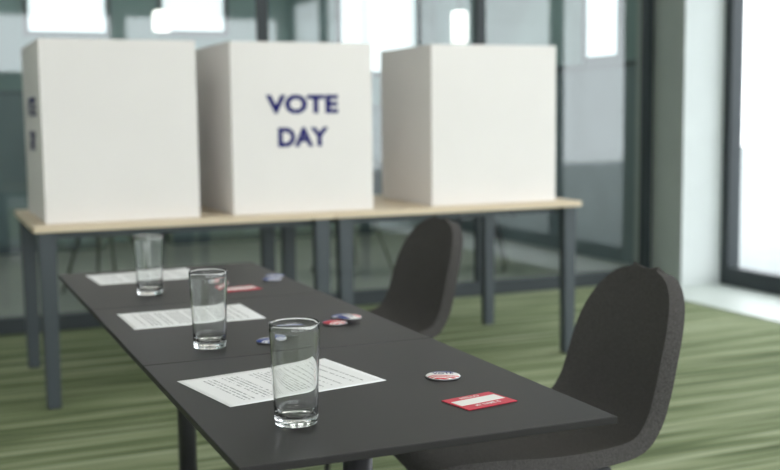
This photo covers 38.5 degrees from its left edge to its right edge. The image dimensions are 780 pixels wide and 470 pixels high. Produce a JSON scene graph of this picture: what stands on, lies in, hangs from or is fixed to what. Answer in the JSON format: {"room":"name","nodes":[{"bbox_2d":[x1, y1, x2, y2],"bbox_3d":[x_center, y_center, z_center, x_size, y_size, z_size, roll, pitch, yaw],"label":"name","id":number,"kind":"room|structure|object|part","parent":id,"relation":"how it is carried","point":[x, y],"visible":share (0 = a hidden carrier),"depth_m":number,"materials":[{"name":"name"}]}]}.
{"room":"polling station","nodes":[
{"label":"polling station","id":0,"kind":"room"},
{"bbox_2d":[0,0,431,241],"bbox_3d":[-3.011,-1.361,10.664,7.700,2.900,0.100,-3,7,-23],"label":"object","id":1,"kind":"structure","parent":0,"point":[288,20],"depth_m":11.12,"materials":[{"name":"stone"}]},
{"bbox_2d":[22,0,28,35],"bbox_3d":[-3.385,-2.237,10.337,0.050,0.780,0.039,-3,7,-23],"label":"frame","id":2,"kind":"object","parent":1,"relation":"attached to","point":[25,17],"visible":1,"depth_m":10.34,"materials":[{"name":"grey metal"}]},
{"bbox_2d":[29,31,105,36],"bbox_3d":[-3.036,-1.894,10.522,0.700,0.050,0.039,-3,7,-23],"label":"frame","id":3,"kind":"object","parent":1,"relation":"attached to","point":[31,33],"visible":1,"depth_m":10.50,"materials":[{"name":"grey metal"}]},
{"bbox_2d":[28,0,105,31],"bbox_3d":[-3.043,-2.257,10.490,0.700,0.680,0.015,-3,7,-23],"label":"pane","id":4,"kind":"object","parent":3,"relation":"on","point":[44,15],"visible":1,"depth_m":10.50,"materials":[{"name":"white glass"}]},
{"bbox_2d":[104,0,110,37],"bbox_3d":[-2.695,-2.277,10.628,0.050,0.780,0.039,-3,7,-23],"label":"frame","id":5,"kind":"object","parent":1,"relation":"attached to","point":[107,2],"visible":1,"depth_m":10.63,"materials":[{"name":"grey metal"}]},
{"bbox_2d":[157,0,163,34],"bbox_3d":[-2.235,-2.318,10.820,0.050,0.750,0.039,-3,7,-23],"label":"frame","id":6,"kind":"object","parent":1,"relation":"attached to","point":[158,1],"visible":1,"depth_m":10.81,"materials":[{"name":"grey metal"}]},
{"bbox_2d":[164,30,223,35],"bbox_3d":[-1.931,-1.987,10.983,0.600,0.050,0.039,-3,7,-23],"label":"frame","id":7,"kind":"object","parent":1,"relation":"attached to","point":[172,32],"visible":0.86,"depth_m":10.97,"materials":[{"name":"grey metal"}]},
{"bbox_2d":[163,0,222,30],"bbox_3d":[-1.939,-2.336,10.953,0.600,0.650,0.015,-3,7,-23],"label":"pane","id":8,"kind":"object","parent":7,"relation":"on","point":[207,15],"visible":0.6,"depth_m":10.98,"materials":[{"name":"white glass"}]},
{"bbox_2d":[223,0,228,35],"bbox_3d":[-1.636,-2.352,11.071,0.050,0.750,0.039,-3,7,-23],"label":"frame","id":9,"kind":"object","parent":1,"relation":"attached to","point":[225,2],"visible":1,"depth_m":11.08,"materials":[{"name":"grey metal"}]},
{"bbox_2d":[336,0,341,42],"bbox_3d":[-0.529,-2.221,11.557,0.050,1.140,0.039,-3,7,-23],"label":"frame","id":10,"kind":"object","parent":1,"relation":"attached to","point":[338,2],"visible":0.44,"depth_m":11.54,"materials":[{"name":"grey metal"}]},
{"bbox_2d":[371,71,380,75],"bbox_3d":[-0.109,-1.703,11.790,0.850,0.050,0.039,-3,7,-23],"label":"frame","id":11,"kind":"object","parent":1,"relation":"attached to","point":[373,73],"visible":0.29,"depth_m":11.75,"materials":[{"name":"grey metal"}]},
{"bbox_2d":[341,0,415,70],"bbox_3d":[-0.118,-2.246,11.739,0.850,1.040,0.015,-3,7,-23],"label":"pane","id":12,"kind":"object","parent":11,"relation":"on","point":[384,24],"visible":0.56,"depth_m":11.75,"materials":[{"name":"white glass"}]},
{"bbox_2d":[416,0,420,45],"bbox_3d":[0.299,-2.269,11.906,0.050,1.140,0.039,-3,7,-23],"label":"frame","id":13,"kind":"object","parent":1,"relation":"attached to","point":[418,2],"visible":0.44,"depth_m":11.89,"materials":[{"name":"grey metal"}]},
{"bbox_2d":[0,231,779,469],"bbox_3d":[-0.324,0.790,4.443,7.800,0.100,14.000,-3,7,-23],"label":"floor","id":14,"kind":"structure","parent":0,"point":[723,413],"depth_m":5.30,"materials":[{"name":"green carpet"}]},
{"bbox_2d":[0,91,106,254],"bbox_3d":[-4.462,-0.512,9.710,3.800,1.450,0.555,-3,7,-23],"label":"glass panel","id":15,"kind":"object","parent":14,"relation":"on","point":[13,168],"visible":0.19,"depth_m":9.90,"materials":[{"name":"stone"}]},
{"bbox_3d":[-3.489,-0.563,9.844,0.617,1.340,0.019,-3,7,-23],"label":"door","id":16,"kind":"part","parent":15,"relation":"part of","materials":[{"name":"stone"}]},
{"bbox_3d":[-2.906,-0.596,10.089,0.617,1.340,0.019,-3,7,-23],"label":"door","id":17,"kind":"part","parent":15,"relation":"part of","materials":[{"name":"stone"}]},
{"bbox_2d":[62,235,133,292],"bbox_3d":[-1.965,-0.023,7.707,0.472,0.857,0.630,-7,9,-44],"label":"chair","id":18,"kind":"object","parent":14,"relation":"on","point":[130,236],"visible":0.02,"depth_m":7.73,"materials":[{"name":"black metal"}]},
{"bbox_3d":[-2.213,0.197,7.752,0.026,0.430,0.026,11,9,-43],"label":"leg","id":19,"kind":"part","parent":18,"relation":"part of","materials":[{"name":"black metal"}]},
{"bbox_3d":[-1.958,0.222,7.492,0.026,0.435,0.026,-11,-16,31],"label":"leg","id":20,"kind":"part","parent":18,"relation":"part of","materials":[{"name":"black metal"}]},
{"bbox_3d":[-1.976,0.170,7.981,0.026,0.430,0.026,20,31,38],"label":"leg","id":21,"kind":"part","parent":18,"relation":"part of","materials":[{"name":"black metal"}]},
{"bbox_3d":[-1.722,0.195,7.721,0.026,0.435,0.026,-22,4,-29],"label":"leg","id":22,"kind":"part","parent":18,"relation":"part of","materials":[{"name":"black metal"}]},
{"bbox_2d":[14,205,334,409],"bbox_3d":[-1.028,0.271,5.268,1.309,0.770,0.940,-3,7,-23],"label":"table","id":23,"kind":"object","parent":14,"relation":"on","point":[209,219],"visible":0.66,"depth_m":4.88,"materials":[{"name":"brown wood"}]},
{"bbox_3d":[-1.746,0.277,5.427,0.072,0.742,0.052,-3,7,-23],"label":"leg","id":24,"kind":"part","parent":23,"relation":"part of","materials":[{"name":"grey metal"}]},
{"bbox_3d":[-1.414,0.357,4.649,0.072,0.742,0.052,-3,7,-23],"label":"leg","id":25,"kind":"part","parent":23,"relation":"part of","materials":[{"name":"grey metal"}]},
{"bbox_2d":[21,38,199,224],"bbox_3d":[-1.284,-0.476,5.071,0.653,0.765,0.760,-3,7,-23],"label":"voting booth","id":26,"kind":"object","parent":23,"relation":"on","point":[111,131],"visible":1,"depth_m":4.72,"materials":[{"name":"white cardboard"}]},
{"bbox_3d":[-1.580,-0.460,4.953,0.012,0.765,0.748,-3,7,-23],"label":"panel","id":27,"kind":"part","parent":26,"relation":"part of","materials":[{"name":"white cardboard"}]},
{"bbox_3d":[-0.883,-0.032,4.884,1.149,0.032,0.024,-3,7,-23],"label":"rail","id":28,"kind":"part","parent":23,"relation":"part of","materials":[{"name":"beige wood"}]},
{"bbox_3d":[-0.642,0.213,5.891,0.072,0.742,0.052,-3,7,-23],"label":"leg","id":29,"kind":"part","parent":23,"relation":"part of","materials":[{"name":"grey metal"}]},
{"bbox_2d":[195,41,372,215],"bbox_3d":[-0.529,-0.517,5.366,0.668,0.765,0.722,-3,7,-23],"label":"voting booth","id":30,"kind":"object","parent":23,"relation":"on","point":[283,127],"visible":0.95,"depth_m":5.05,"materials":[{"name":"white cardboard"}]},
{"bbox_3d":[-0.834,-0.501,5.245,0.012,0.765,0.708,-3,7,-23],"label":"panel","id":31,"kind":"part","parent":30,"relation":"part of","materials":[{"name":"white cardboard"}]},
{"bbox_3d":[-0.310,0.294,5.113,0.072,0.742,0.052,-3,7,-23],"label":"leg","id":32,"kind":"part","parent":23,"relation":"part of","materials":[{"name":"grey metal"}]},
{"bbox_2d":[58,262,320,469],"bbox_3d":[-0.585,0.500,3.215,0.607,0.747,0.680,-3,7,-23],"label":"table","id":33,"kind":"object","parent":14,"relation":"on","point":[92,295],"depth_m":3.13,"materials":[{"name":"laminate"}]},
{"bbox_2d":[85,268,189,284],"bbox_3d":[-0.727,0.122,3.307,0.305,0.002,0.216,-4,7,-26],"label":"paper sheet","id":34,"kind":"object","parent":33,"relation":"on","point":[182,273],"visible":0.73,"depth_m":3.29,"materials":[{"name":"white paper"}]},
{"bbox_2d":[133,234,162,295],"bbox_3d":[-0.641,0.079,2.970,0.078,0.157,0.078,5,8,42],"label":"drinking glass","id":35,"kind":"object","parent":33,"relation":"on","point":[148,248],"visible":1,"depth_m":2.94,"materials":[{"name":"clear glass"}]},
{"bbox_2d":[227,285,261,291],"bbox_3d":[-0.410,0.146,3.048,0.100,0.002,0.074,-4,7,-31],"label":"name tag","id":36,"kind":"object","parent":33,"relation":"on","point":[248,287],"visible":0.94,"depth_m":3.04,"materials":[{"name":"paper"}]},
{"bbox_3d":[-0.339,0.126,3.206,0.058,0.006,0.058,-6,8,-40],"label":"campaign button","id":37,"kind":"part","parent":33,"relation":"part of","materials":[{"name":"plastic"}]},
{"bbox_3d":[-0.339,0.118,3.275,0.058,0.006,0.058,-2,6,-11],"label":"campaign button","id":38,"kind":"part","parent":33,"relation":"part of","materials":[{"name":"white plastic"}]},
{"bbox_2d":[91,292,429,370],"bbox_3d":[-0.320,0.561,2.590,0.603,0.754,0.680,-3,7,-23],"label":"table","id":39,"kind":"object","parent":14,"relation":"on","point":[163,345],"depth_m":2.46,"materials":[{"name":"laminate"}]},
{"bbox_2d":[117,304,264,329],"bbox_3d":[-0.472,0.191,2.638,0.305,0.002,0.216,-3,7,-24],"label":"paper sheet","id":40,"kind":"object","parent":39,"relation":"on","point":[235,312],"visible":0.77,"depth_m":2.63,"materials":[{"name":"white paper"}]},
{"bbox_2d":[188,268,226,349],"bbox_3d":[-0.369,0.151,2.278,0.078,0.157,0.078,3,7,28],"label":"drinking glass","id":41,"kind":"object","parent":39,"relation":"on","point":[207,286],"visible":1,"depth_m":2.25,"materials":[{"name":"clear glass"}]},
{"bbox_3d":[-0.251,0.220,2.331,0.058,0.006,0.058,-5,7,-34],"label":"campaign button","id":42,"kind":"part","parent":39,"relation":"part of","materials":[{"name":"blue plastic"}]},
{"bbox_3d":[-0.125,0.197,2.528,0.058,0.006,0.058,5,9,44],"label":"campaign button","id":43,"kind":"part","parent":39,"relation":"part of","materials":[{"name":"red plastic"}]},
{"bbox_3d":[-0.108,0.189,2.600,0.058,0.006,0.058,0,6,6],"label":"campaign button","id":44,"kind":"part","parent":39,"relation":"part of","materials":[{"name":"blue plastic"}]},
{"bbox_3d":[-0.093,0.186,2.551,0.058,0.007,0.058,-6,8,-41],"label":"campaign button","id":45,"kind":"part","parent":39,"relation":"part of","materials":[{"name":"plastic"}]},
{"bbox_2d":[161,105,424,244],"bbox_3d":[-0.917,-0.640,11.209,2.700,1.300,0.555,-3,7,-23],"label":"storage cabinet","id":46,"kind":"object","parent":14,"relation":"on","point":[251,234],"visible":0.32,"depth_m":11.04,"materials":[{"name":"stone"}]},
{"bbox_3d":[-1.750,-0.588,10.582,0.659,1.190,0.019,-3,7,-23],"label":"door","id":47,"kind":"part","parent":46,"relation":"part of","materials":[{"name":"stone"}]},
{"bbox_3d":[-1.129,-0.623,10.844,0.659,1.190,0.019,-3,7,-23],"label":"door","id":48,"kind":"part","parent":46,"relation":"part of","materials":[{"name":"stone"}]},
{"bbox_3d":[-0.508,-0.659,11.105,0.659,1.190,0.019,-3,7,-23],"label":"door","id":49,"kind":"part","parent":46,"relation":"part of","materials":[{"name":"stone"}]},
{"bbox_3d":[0.113,-0.695,11.367,0.659,1.190,0.019,-3,7,-23],"label":"door","id":50,"kind":"part","parent":46,"relation":"part of","materials":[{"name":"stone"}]},
{"bbox_2d":[0,270,613,334],"bbox_3d":[-1.457,0.474,6.602,7.220,0.090,0.060,-3,7,-23],"label":"rail","id":51,"kind":"object","parent":14,"relation":"on","point":[84,319],"visible":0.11,"depth_m":7.38,"materials":[{"name":"black metal"}]},
{"bbox_2d":[255,0,268,41],"bbox_3d":[-0.765,-0.969,6.749,0.060,2.730,0.060,-3,7,-23],"label":"post","id":52,"kind":"object","parent":51,"relation":"on","point":[262,27],"visible":0.02,"depth_m":6.69,"materials":[{"name":"grey metal"}]},
{"bbox_2d":[473,0,485,281],"bbox_3d":[0.588,-1.046,7.318,0.060,2.730,0.060,-3,7,-23],"label":"post","id":53,"kind":"object","parent":51,"relation":"on","point":[479,6],"visible":0.33,"depth_m":7.28,"materials":[{"name":"black metal"}]},
{"bbox_2d":[639,0,653,267],"bbox_3d":[1.803,-1.116,7.829,0.060,2.730,0.060,-3,7,-23],"label":"post","id":54,"kind":"object","parent":51,"relation":"on","point":[647,39],"visible":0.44,"depth_m":7.85,"materials":[{"name":"black metal"}]},
{"bbox_2d":[311,160,393,271],"bbox_3d":[-0.294,-0.141,8.616,0.472,0.857,0.630,5,9,44],"label":"chair","id":55,"kind":"object","parent":14,"relation":"on","point":[377,165],"visible":0.16,"depth_m":8.72,"materials":[{"name":"grey fabric"}]},
{"bbox_3d":[-0.288,0.052,8.878,0.026,0.435,0.026,-18,29,-28],"label":"leg","id":56,"kind":"part","parent":55,"relation":"part of","materials":[{"name":"black metal"}]},
{"bbox_3d":[-0.051,0.074,8.650,0.026,0.435,0.026,-15,10,32],"label":"leg","id":57,"kind":"part","parent":55,"relation":"part of","materials":[{"name":"black metal"}]},
{"bbox_2d":[144,338,616,469],"bbox_3d":[-0.053,0.629,1.966,0.603,0.747,0.680,-3,7,-23],"label":"table","id":58,"kind":"object","parent":14,"relation":"on","point":[406,412],"depth_m":1.78,"materials":[{"name":"laminate"}]},
{"bbox_2d":[177,358,385,406],"bbox_3d":[-0.193,0.259,1.984,0.305,0.002,0.216,-5,7,-34],"label":"paper sheet","id":59,"kind":"object","parent":58,"relation":"on","point":[252,386],"visible":0.67,"depth_m":1.97,"materials":[{"name":"white paper"}]},
{"bbox_2d":[268,317,319,427],"bbox_3d":[-0.145,0.210,1.705,0.078,0.157,0.078,3,7,28],"label":"drinking glass","id":60,"kind":"object","parent":58,"relation":"on","point":[294,341],"visible":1,"depth_m":1.68,"materials":[{"name":"clear glass"}]},
{"bbox_3d":[0.095,0.251,2.002,0.064,0.007,0.064,-1,6,-3],"label":"campaign button","id":61,"kind":"part","parent":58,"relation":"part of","materials":[{"name":"white plastic"}]},
{"bbox_2d":[442,392,516,410],"bbox_3d":[0.146,0.272,1.830,0.100,0.002,0.074,-5,7,-34],"label":"name tag","id":62,"kind":"object","parent":58,"relation":"on","point":[486,399],"visible":1,"depth_m":1.83,"materials":[{"name":"red paper"}]},
{"bbox_2d":[324,215,462,469],"bbox_3d":[-0.080,0.375,3.832,0.630,0.857,0.472,-3,7,-23],"label":"office chair","id":63,"kind":"object","parent":14,"relation":"on","point":[419,298],"visible":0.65,"depth_m":3.90,"materials":[{"name":"grey fabric"}]},
{"bbox_3d":[-0.188,0.620,3.631,0.026,0.430,0.026,10,-11,-19],"label":"leg","id":64,"kind":"part","parent":63,"relation":"part of","materials":[{"name":"black metal"}]},
{"bbox_2d":[280,195,581,352],"bbox_3d":[0.177,0.202,5.776,1.302,0.770,0.940,-3,7,-23],"label":"table","id":65,"kind":"object","parent":14,"relation":"on","point":[384,209],"visible":0.57,"depth_m":5.55,"materials":[{"name":"brown wood"}]},
{"bbox_3d":[-0.537,0.207,5.935,0.072,0.742,0.052,-3,7,-23],"label":"leg","id":66,"kind":"part","parent":65,"relation":"part of","materials":[{"name":"grey metal"}]},
{"bbox_3d":[-0.205,0.288,5.157,0.072,0.742,0.052,-3,7,-23],"label":"leg","id":67,"kind":"part","parent":65,"relation":"part of","materials":[{"name":"grey metal"}]},
{"bbox_3d":[0.322,-0.101,5.391,1.142,0.032,0.024,-3,7,-23],"label":"rail","id":68,"kind":"part","parent":65,"relation":"part of","materials":[{"name":"beige wood"}]},
{"bbox_2d":[381,44,555,205],"bbox_3d":[0.389,-0.564,5.699,0.682,0.765,0.620,-3,7,-23],"label":"voting booth","id":69,"kind":"object","parent":65,"relation":"on","point":[462,124],"visible":1,"depth_m":5.43,"materials":[{"name":"white cardboard"}]},
{"bbox_3d":[0.079,-0.547,5.575,0.012,0.765,0.608,-3,7,-23],"label":"panel","id":70,"kind":"part","parent":69,"relation":"part of","materials":[{"name":"white cardboard"}]},
{"bbox_3d":[0.560,0.144,6.397,0.072,0.742,0.052,-3,7,-23],"label":"leg","id":71,"kind":"part","parent":65,"relation":"part of","materials":[{"name":"grey metal"}]},
{"bbox_3d":[0.892,0.225,5.619,0.072,0.742,0.052,-3,7,-23],"label":"leg","id":72,"kind":"part","parent":65,"relation":"part of","materials":[{"name":"grey metal"}]},
{"bbox_2d":[456,215,515,272],"bbox_3d":[0.664,-0.161,8.694,0.630,0.857,0.472,0,6,8],"label":"chair","id":73,"kind":"object","parent":14,"relation":"on","point":[497,230],"visible":0.02,"depth_m":8.57,"materials":[{"name":"grey fabric"}]},
{"bbox_3d":[0.832,0.077,8.528,0.026,0.430,0.026,-12,-8,5],"label":"leg","id":74,"kind":"part","parent":73,"relation":"part of","materials":[{"name":"black metal"}]},
{"bbox_3d":[0.878,0.042,8.853,0.026,0.430,0.026,-12,17,14],"label":"leg","id":75,"kind":"part","parent":73,"relation":"part of","materials":[{"name":"black metal"}]},
{"bbox_2d":[393,261,684,469],"bbox_3d":[0.332,0.505,2.581,0.630,0.857,0.472,-2,6,-16],"label":"office chair","id":76,"kind":"object","parent":14,"relation":"on","point":[621,361],"visible":0.79,"depth_m":2.53,"materials":[{"name":"grey fabric"}]},
{"bbox_2d":[681,283,779,322],"bbox_3d":[3.761,0.784,3.564,0.640,0.006,9.000,-3,7,-23],"label":"floor strip","id":77,"kind":"object","parent":14,"relation":"on","point":[761,305],"visible":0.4,"depth_m":7.12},
{"bbox_2d":[720,266,779,295],"bbox_3d":[4.110,0.702,3.704,0.100,0.130,9.000,-3,7,-23],"label":"frame","id":78,"kind":"object","parent":14,"relation":"on","point":[768,282],"visible":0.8,"depth_m":7.52,"materials":[{"name":"black metal"}]},
{"bbox_2d":[720,0,744,266],"bbox_3d":[2.351,-1.111,7.637,0.100,2.670,0.080,-3,7,-23],"label":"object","id":79,"kind":"structure","parent":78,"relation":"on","point":[734,9],"depth_m":7.65,"materials":[{"name":"black metal"}]},
{"bbox_2d":[432,0,636,66],"bbox_3d":[1.327,-2.151,10.058,0.100,1.300,4.250,-3,7,-23],"label":"glass panel","id":80,"kind":"structure","parent":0,"point":[558,23],"depth_m":10.03,"materials":[{"name":"clear glass"}]},
{"bbox_2d":[582,0,586,62],"bbox_3d":[1.615,-1.993,9.214,0.039,1.140,0.050,-3,7,-23],"label":"frame","id":81,"kind":"object","parent":80,"relation":"attached to","point":[584,2],"visible":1,"depth_m":9.23,"materials":[{"name":"grey metal"}]},
{"bbox_2d":[556,60,635,71],"bbox_3d":[1.287,-1.479,10.078,0.029,0.040,4.190,-3,7,-23],"label":"trim","id":82,"kind":"structure","parent":80,"relation":"attached to","point":[622,63],"depth_m":9.11,"materials":[{"name":"grey metal"}]},
{"bbox_2d":[585,54,615,62],"bbox_3d":[1.719,-1.427,9.044,0.039,0.050,0.450,-3,7,-23],"label":"frame","id":83,"kind":"object","parent":80,"relation":"attached to","point":[604,58],"visible":1,"depth_m":9.03,"materials":[{"name":"grey metal"}]},
{"bbox_2d":[587,0,616,56],"bbox_3d":[1.720,-1.970,8.989,0.015,1.040,0.450,-3,7,-23],"label":"pane","id":84,"kind":"object","parent":83,"relation":"on","point":[601,14],"visible":1,"depth_m":9.03,"materials":[{"name":"white"}]},
{"bbox_2d":[616,0,624,60],"bbox_3d":[1.810,-1.946,8.757,0.039,1.140,0.050,-3,7,-23],"label":"frame","id":85,"kind":"object","parent":80,"relation":"attached to","point":[620,3],"visible":1,"depth_m":8.78,"materials":[{"name":"grey metal"}]},
{"bbox_2d":[441,66,635,264],"bbox_3d":[1.344,-0.710,10.214,0.100,1.600,4.250,-3,7,-23],"label":"glass panel","id":86,"kind":"structure","parent":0,"point":[596,108],"depth_m":9.27,"materials":[{"name":"clear glass"}]},
{"bbox_2d":[634,0,724,286],"bbox_3d":[2.099,-1.119,7.873,0.480,2.900,0.550,-3,7,-23],"label":"wall","id":87,"kind":"structure","parent":0,"point":[688,61],"depth_m":7.68,"materials":[{"name":"white paint"}]},
{"bbox_3d":[-0.359,-2.192,4.120,7.800,0.100,14.000,-3,7,-23],"label":"ceiling","id":88,"kind":"structure","parent":0,"visible":0},
{"bbox_2d":[152,0,170,31],"bbox_3d":[-1.804,-2.114,8.753,0.140,1.020,0.140,-3,7,-23],"label":"pendant lamp","id":89,"kind":"object","parent":88,"relation":"hanging from","point":[161,18],"visible":1,"depth_m":8.74,"materials":[{"name":"white"}]},
{"bbox_3d":[-1.799,-1.687,8.800,0.140,0.160,0.140,-3,7,-23],"label":"lamp shade","id":90,"kind":"part","parent":89,"relation":"part of","materials":[{"name":"white"}]},
{"bbox_2d":[452,0,467,42],"bbox_3d":[0.608,-2.227,9.771,0.140,1.070,0.140,-3,7,-23],"label":"pendant lamp","id":91,"kind":"object","parent":88,"relation":"hanging from","point":[459,18],"visible":1,"depth_m":9.76,"materials":[{"name":"white"}]},
{"label":"outside","id":92,"kind":"structure","parent":0,"visible":0},
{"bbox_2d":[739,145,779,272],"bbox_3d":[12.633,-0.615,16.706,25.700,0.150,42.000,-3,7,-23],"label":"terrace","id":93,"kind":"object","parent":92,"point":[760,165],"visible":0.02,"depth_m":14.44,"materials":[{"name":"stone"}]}
]}

